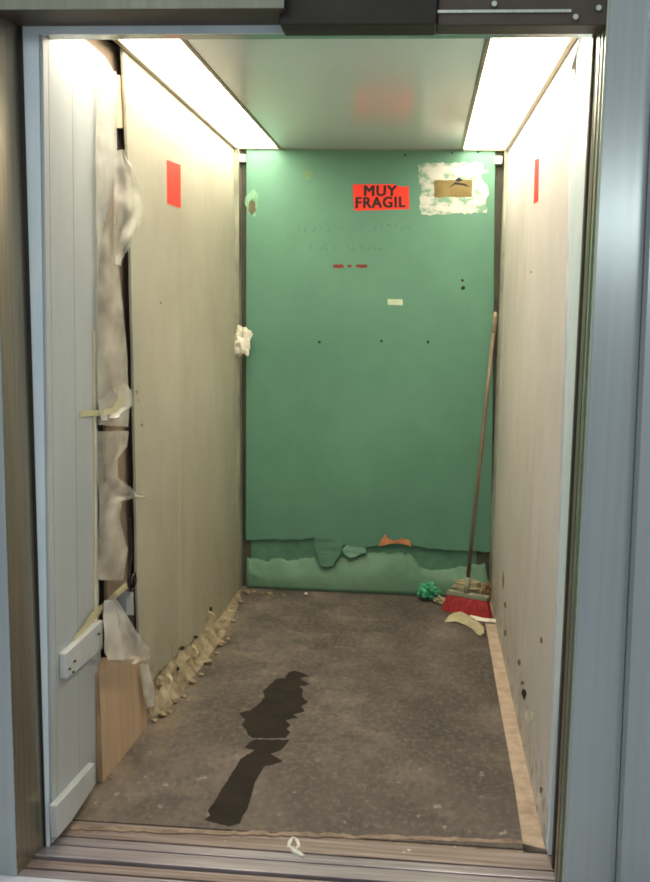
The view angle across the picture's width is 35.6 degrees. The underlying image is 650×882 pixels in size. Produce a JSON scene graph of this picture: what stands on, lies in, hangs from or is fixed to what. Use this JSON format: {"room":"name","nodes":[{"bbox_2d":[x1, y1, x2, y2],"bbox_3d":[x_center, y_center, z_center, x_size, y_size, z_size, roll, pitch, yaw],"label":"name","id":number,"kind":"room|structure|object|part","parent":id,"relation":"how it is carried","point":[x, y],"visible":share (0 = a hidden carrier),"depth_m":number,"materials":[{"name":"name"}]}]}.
{"room":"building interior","nodes":[
{"label":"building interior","id":0,"kind":"room"},
{"bbox_2d":[0,875,87,881],"bbox_3d":[-0.263,1.378,0.517,4.400,0.038,3.942,2,8,5],"label":"floor","id":1,"kind":"structure","parent":0,"point":[3,878],"depth_m":2.51,"materials":[{"name":"tile"}]},
{"bbox_2d":[616,143,649,881],"bbox_3d":[0.965,-0.157,2.217,0.572,2.610,0.050,2,8,5],"label":"trim","id":2,"kind":"structure","parent":1,"relation":"on","point":[633,843],"depth_m":2.31,"materials":[{"name":"metal"}]},
{"bbox_2d":[39,35,116,842],"bbox_3d":[-0.655,-0.058,2.890,0.050,2.148,0.806,2,8,5],"label":"wall","id":3,"kind":"structure","parent":0,"point":[70,71],"depth_m":2.68,"materials":[{"name":"white paint"}]},
{"bbox_2d":[72,583,127,641],"bbox_3d":[-0.639,0.489,2.930,0.037,0.090,0.405,2,8,9],"label":"packing tape","id":4,"kind":"object","parent":3,"relation":"attached to","point":[100,609],"visible":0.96,"depth_m":2.92,"materials":[{"name":"beige plastic"}]},
{"bbox_2d":[80,397,121,416],"bbox_3d":[-0.618,-0.103,2.925,0.026,0.049,0.388,3,8,10],"label":"packing tape","id":5,"kind":"object","parent":3,"relation":"attached to","point":[118,404],"visible":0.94,"depth_m":2.88,"materials":[{"name":"beige plastic"}]},
{"bbox_2d":[96,72,128,426],"bbox_3d":[-0.607,-0.536,2.922,0.014,1.026,0.253,3,8,10],"label":"plastic sheet","id":6,"kind":"object","parent":3,"relation":"hanging from","point":[110,352],"visible":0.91,"depth_m":2.87,"materials":[{"name":"beige plastic"}]},
{"bbox_2d":[114,150,143,265],"bbox_3d":[-0.570,-0.679,2.977,0.018,0.331,0.248,3,8,11],"label":"flap","id":7,"kind":"object","parent":6,"relation":"attached to","point":[122,168],"visible":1,"depth_m":2.92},
{"bbox_2d":[98,382,132,420],"bbox_3d":[-0.606,-0.119,2.959,0.020,0.099,0.263,3,8,11],"label":"bunch","id":8,"kind":"object","parent":3,"relation":"attached to","point":[125,392],"visible":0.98,"depth_m":2.98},
{"bbox_2d":[97,431,146,579],"bbox_3d":[-0.608,0.181,3.119,0.020,0.479,0.463,2,8,8],"label":"plastic sheet","id":9,"kind":"object","parent":3,"relation":"hanging from","point":[110,520],"visible":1,"depth_m":3.01,"materials":[{"name":"plastic"}]},
{"bbox_2d":[103,598,149,663],"bbox_3d":[-0.594,0.582,3.059,0.048,0.265,0.324,4,8,17],"label":"plastic sheet","id":10,"kind":"object","parent":3,"relation":"attached to","point":[120,645],"visible":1,"depth_m":2.99,"materials":[{"name":"white plastic"}]},
{"bbox_2d":[39,0,597,39],"bbox_3d":[-0.042,-1.072,2.341,1.380,0.270,0.066,2,8,5],"label":"trim","id":11,"kind":"structure","parent":3,"relation":"attached to","point":[178,31],"depth_m":2.37,"materials":[{"name":"metal"}]},
{"bbox_2d":[86,40,240,720],"bbox_3d":[-0.599,-0.177,3.825,0.295,2.294,2.635,2,8,5],"label":"wall","id":12,"kind":"structure","parent":0,"point":[177,270],"depth_m":3.68,"materials":[{"name":"beige wood"}]},
{"bbox_2d":[118,592,133,624],"bbox_3d":[-0.633,0.532,3.221,0.032,0.134,0.086,2,8,5],"label":"junction box","id":13,"kind":"object","parent":12,"relation":"attached to","point":[126,599],"visible":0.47,"depth_m":3.20,"materials":[{"name":"grey plastic"}]},
{"bbox_2d":[127,520,136,591],"bbox_3d":[-0.607,0.358,3.188,0.008,0.232,0.088,2,8,5],"label":"cable","id":14,"kind":"object","parent":12,"relation":"attached to","point":[130,528],"visible":0.99,"depth_m":3.17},
{"bbox_2d":[140,664,154,707],"bbox_3d":[-0.589,0.799,3.334,0.023,0.173,0.110,4,8,23],"label":"scrap","id":15,"kind":"object","parent":12,"relation":"hanging from","point":[146,676],"visible":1,"depth_m":3.33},
{"bbox_2d":[167,160,180,207],"bbox_3d":[-0.538,-0.917,3.612,0.002,0.158,0.205,2,8,5],"label":"label","id":16,"kind":"object","parent":12,"relation":"attached to","point":[173,169],"visible":1,"depth_m":3.61,"materials":[{"name":"red paper"}]},
{"bbox_2d":[234,147,250,589],"bbox_3d":[-0.410,-0.323,4.957,0.064,2.148,0.149,5,9,29],"label":"trim","id":17,"kind":"structure","parent":12,"relation":"attached to","point":[239,155],"depth_m":4.93,"materials":[{"name":"grey metal"}]},
{"bbox_2d":[0,0,606,875],"bbox_3d":[-0.209,-0.197,2.373,1.660,2.620,0.136,2,8,5],"label":"trim","id":18,"kind":"structure","parent":12,"relation":"attached to","point":[24,724],"depth_m":2.41,"materials":[{"name":"metal"}]},
{"bbox_3d":[0.448,-1.145,2.215,0.388,0.472,0.074,2,8,5],"label":"gear rail","id":19,"kind":"part","parent":18,"relation":"part of","materials":[{"name":"black metal"}]},
{"bbox_2d":[17,821,554,881],"bbox_3d":[-0.081,1.102,2.598,1.440,0.042,0.266,2,8,5],"label":"door sill","id":20,"kind":"structure","parent":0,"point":[79,855],"depth_m":2.61,"materials":[{"name":"metal"}]},
{"bbox_3d":[-0.092,1.113,2.482,1.440,0.019,0.032,2,8,5],"label":"sill rail","id":21,"kind":"part","parent":20,"relation":"part of","materials":[{"name":"metal"}]},
{"bbox_3d":[-0.088,1.108,2.524,1.440,0.019,0.037,2,8,5],"label":"sill rail","id":22,"kind":"part","parent":20,"relation":"part of","materials":[{"name":"metal"}]},
{"bbox_3d":[-0.082,1.098,2.578,1.440,0.025,0.054,2,8,5],"label":"sill rail","id":23,"kind":"part","parent":20,"relation":"part of","materials":[{"name":"metal"}]},
{"bbox_2d":[287,836,304,857],"bbox_3d":[-0.081,1.070,2.670,0.039,0.017,0.106,-1,8,-13],"label":"paper scrap","id":24,"kind":"object","parent":20,"relation":"on","point":[294,850],"visible":1,"depth_m":2.66,"materials":[{"name":"white paper"}]},
{"bbox_3d":[-0.077,1.091,2.629,1.440,0.025,0.036,2,8,5],"label":"sill rail","id":25,"kind":"part","parent":20,"relation":"part of","materials":[{"name":"metal"}]},
{"bbox_2d":[70,586,522,851],"bbox_3d":[0.023,0.919,3.893,1.268,0.019,2.461,2,8,5],"label":"floor","id":26,"kind":"structure","parent":0,"point":[399,737],"depth_m":3.34,"materials":[{"name":"grey concrete"}]},
{"bbox_2d":[95,655,146,781],"bbox_3d":[-0.638,0.807,3.178,0.030,0.358,0.416,2,8,8],"label":"plywood board","id":27,"kind":"object","parent":26,"relation":"on","point":[120,703],"visible":0.86,"depth_m":3.10,"materials":[{"name":"brown wood"}]},
{"bbox_2d":[158,711,166,716],"bbox_3d":[-0.560,0.941,3.488,0.029,0.019,0.024,2,8,5],"label":"crumb","id":28,"kind":"object","parent":26,"relation":"on","point":[161,713],"visible":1,"depth_m":3.48,"materials":[{"name":"beige"}]},
{"bbox_2d":[188,679,196,683],"bbox_3d":[-0.499,0.902,3.797,0.032,0.018,0.023,5,8,25],"label":"crumb","id":29,"kind":"object","parent":26,"relation":"on","point":[191,681],"visible":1,"depth_m":3.79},
{"bbox_2d":[203,659,211,663],"bbox_3d":[-0.464,0.872,4.013,0.037,0.022,0.029,2,8,5],"label":"crumb","id":30,"kind":"object","parent":26,"relation":"on","point":[207,661],"visible":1,"depth_m":4.00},
{"bbox_2d":[217,640,224,645],"bbox_3d":[-0.432,0.844,4.228,0.034,0.024,0.030,2,8,5],"label":"crumb","id":31,"kind":"object","parent":26,"relation":"on","point":[221,642],"visible":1,"depth_m":4.22,"materials":[{"name":"beige"}]},
{"bbox_2d":[205,671,309,825],"bbox_3d":[-0.203,0.974,3.363,0.226,0.001,1.213,2,8,5],"label":"water stain","id":32,"kind":"object","parent":26,"relation":"on","point":[283,698],"visible":1,"depth_m":3.31,"materials":[{"name":"black liquid"}]},
{"bbox_2d":[417,581,440,599],"bbox_3d":[0.508,0.734,4.958,0.119,0.092,0.105,2,8,5],"label":"plastic","id":33,"kind":"object","parent":26,"relation":"on","point":[427,590],"visible":1,"depth_m":4.94,"materials":[{"name":"green plastic"}]},
{"bbox_2d":[433,595,445,604],"bbox_3d":[0.558,0.767,4.901,0.069,0.044,0.055,2,8,5],"label":"crumpled paper","id":34,"kind":"object","parent":26,"relation":"on","point":[440,600],"visible":0.93,"depth_m":4.88,"materials":[{"name":"beige paper"}]},
{"bbox_2d":[444,611,483,635],"bbox_3d":[0.633,0.821,4.550,0.126,0.024,0.304,-2,8,-23],"label":"paper strip","id":35,"kind":"object","parent":26,"relation":"on","point":[460,617],"visible":1,"depth_m":4.59,"materials":[{"name":"beige paper"}]},
{"bbox_2d":[451,579,482,593],"bbox_3d":[0.721,0.728,4.996,0.207,0.104,0.048,2,8,5],"label":"crumpled paper","id":36,"kind":"object","parent":26,"relation":"on","point":[476,586],"visible":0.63,"depth_m":4.98,"materials":[{"name":"beige paper"}]},
{"bbox_2d":[442,299,497,618],"bbox_3d":[0.686,0.076,4.711,0.234,1.464,0.266,2,8,5],"label":"broom","id":37,"kind":"object","parent":26,"relation":"on","point":[464,601],"visible":0.98,"depth_m":4.74,"materials":[{"name":"red plastic"}]},
{"bbox_2d":[463,577,469,593],"bbox_3d":[0.666,0.681,4.762,0.032,0.083,0.036,2,8,5],"label":"socket","id":38,"kind":"object","parent":37,"relation":"attached to","point":[466,590],"depth_m":4.75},
{"bbox_2d":[470,615,495,622],"bbox_3d":[0.723,0.817,4.649,0.132,0.010,0.040,5,8,25],"label":"paper strip","id":39,"kind":"object","parent":26,"relation":"on","point":[472,616],"visible":0.88,"depth_m":4.64,"materials":[{"name":"white paper"}]},
{"bbox_2d":[106,38,576,150],"bbox_3d":[0.115,-1.270,3.622,1.680,0.104,2.620,2,8,5],"label":"ceiling","id":40,"kind":"structure","parent":0,"point":[307,94],"depth_m":3.44,"materials":[{"name":"white paint"}]},
{"bbox_2d":[113,39,280,148],"bbox_3d":[-0.429,-1.255,3.623,0.222,0.058,2.354,2,8,5],"label":"ceiling light","id":41,"kind":"object","parent":40,"relation":"attached to","point":[174,63],"visible":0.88,"depth_m":3.50,"materials":[{"name":"white plastic"}]},
{"bbox_2d":[461,38,576,151],"bbox_3d":[0.640,-1.219,3.524,0.247,0.058,2.354,2,8,5],"label":"ceiling light","id":42,"kind":"object","parent":40,"relation":"attached to","point":[513,75],"visible":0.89,"depth_m":3.36,"materials":[{"name":"white plastic"}]},
{"bbox_2d":[245,149,494,596],"bbox_3d":[0.208,-0.310,4.972,1.600,2.294,0.181,2,8,5],"label":"wall","id":43,"kind":"structure","parent":0,"point":[364,413],"depth_m":4.91,"materials":[{"name":"green paint"}]},
{"bbox_2d":[234,325,252,356],"bbox_3d":[-0.398,-0.480,4.862,0.105,0.156,0.048,2,8,5],"label":"crumpled paper","id":44,"kind":"object","parent":43,"relation":"attached to","point":[243,336],"visible":0.98,"depth_m":4.85,"materials":[{"name":"white paper"}]},
{"bbox_2d":[353,184,408,210],"bbox_3d":[0.264,-1.146,4.772,0.270,0.124,0.004,2,8,5],"label":"warning sticker","id":45,"kind":"object","parent":43,"relation":"attached to","point":[365,196],"visible":1,"depth_m":4.77,"materials":[{"name":"red paper"}]},
{"bbox_2d":[388,299,402,304],"bbox_3d":[0.336,-0.663,4.839,0.075,0.028,0.001,2,8,5],"label":"tape piece","id":46,"kind":"object","parent":43,"relation":"attached to","point":[390,301],"visible":1,"depth_m":4.84,"materials":[{"name":"beige paper"}]},
{"bbox_2d":[418,162,488,215],"bbox_3d":[0.597,-1.178,4.734,0.336,0.248,0.007,2,8,5],"label":"label","id":47,"kind":"object","parent":43,"relation":"attached to","point":[455,187],"visible":1,"depth_m":4.73,"materials":[{"name":"white paper"}]},
{"bbox_2d":[491,38,591,854],"bbox_3d":[0.826,-0.164,3.746,0.213,2.240,2.520,2,8,5],"label":"wall","id":48,"kind":"structure","parent":0,"point":[543,239],"depth_m":3.17,"materials":[{"name":"beige wood"}]},
{"bbox_2d":[476,150,508,601],"bbox_3d":[0.808,-0.282,4.849,0.100,2.148,0.125,2,8,5],"label":"trim","id":49,"kind":"structure","parent":48,"relation":"attached to","point":[501,157],"depth_m":4.79,"materials":[{"name":"grey metal"}]},
{"bbox_2d":[485,602,546,853],"bbox_3d":[0.687,0.943,3.855,0.096,0.020,2.414,2,8,5],"label":"trim","id":50,"kind":"structure","parent":48,"relation":"attached to","point":[531,834],"depth_m":3.24,"materials":[{"name":"beige wood"}]},
{"bbox_2d":[481,581,491,599],"bbox_3d":[0.797,0.733,4.956,0.069,0.106,0.046,0,8,-7],"label":"crumpled paper","id":51,"kind":"object","parent":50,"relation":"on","point":[487,589],"visible":0.6,"depth_m":4.94,"materials":[{"name":"brown paper"}]},
{"bbox_2d":[534,159,538,203],"bbox_3d":[0.739,-0.911,3.540,0.001,0.160,0.161,2,8,5],"label":"label","id":52,"kind":"object","parent":48,"relation":"attached to","point":[536,172],"visible":1,"depth_m":3.54,"materials":[{"name":"red paper"}]},
{"bbox_3d":[0.648,-0.006,2.710,0.045,2.147,0.400,2,8,5],"label":"return panel","id":53,"kind":"part","parent":48,"relation":"part of","materials":[{"name":"grey metal"}]},
{"bbox_2d":[551,0,649,881],"bbox_3d":[0.708,-0.180,2.355,0.232,2.610,0.165,2,8,5],"label":"door frame","id":54,"kind":"structure","parent":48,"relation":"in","point":[598,555],"depth_m":2.32,"materials":[{"name":"metal"}]}
]}

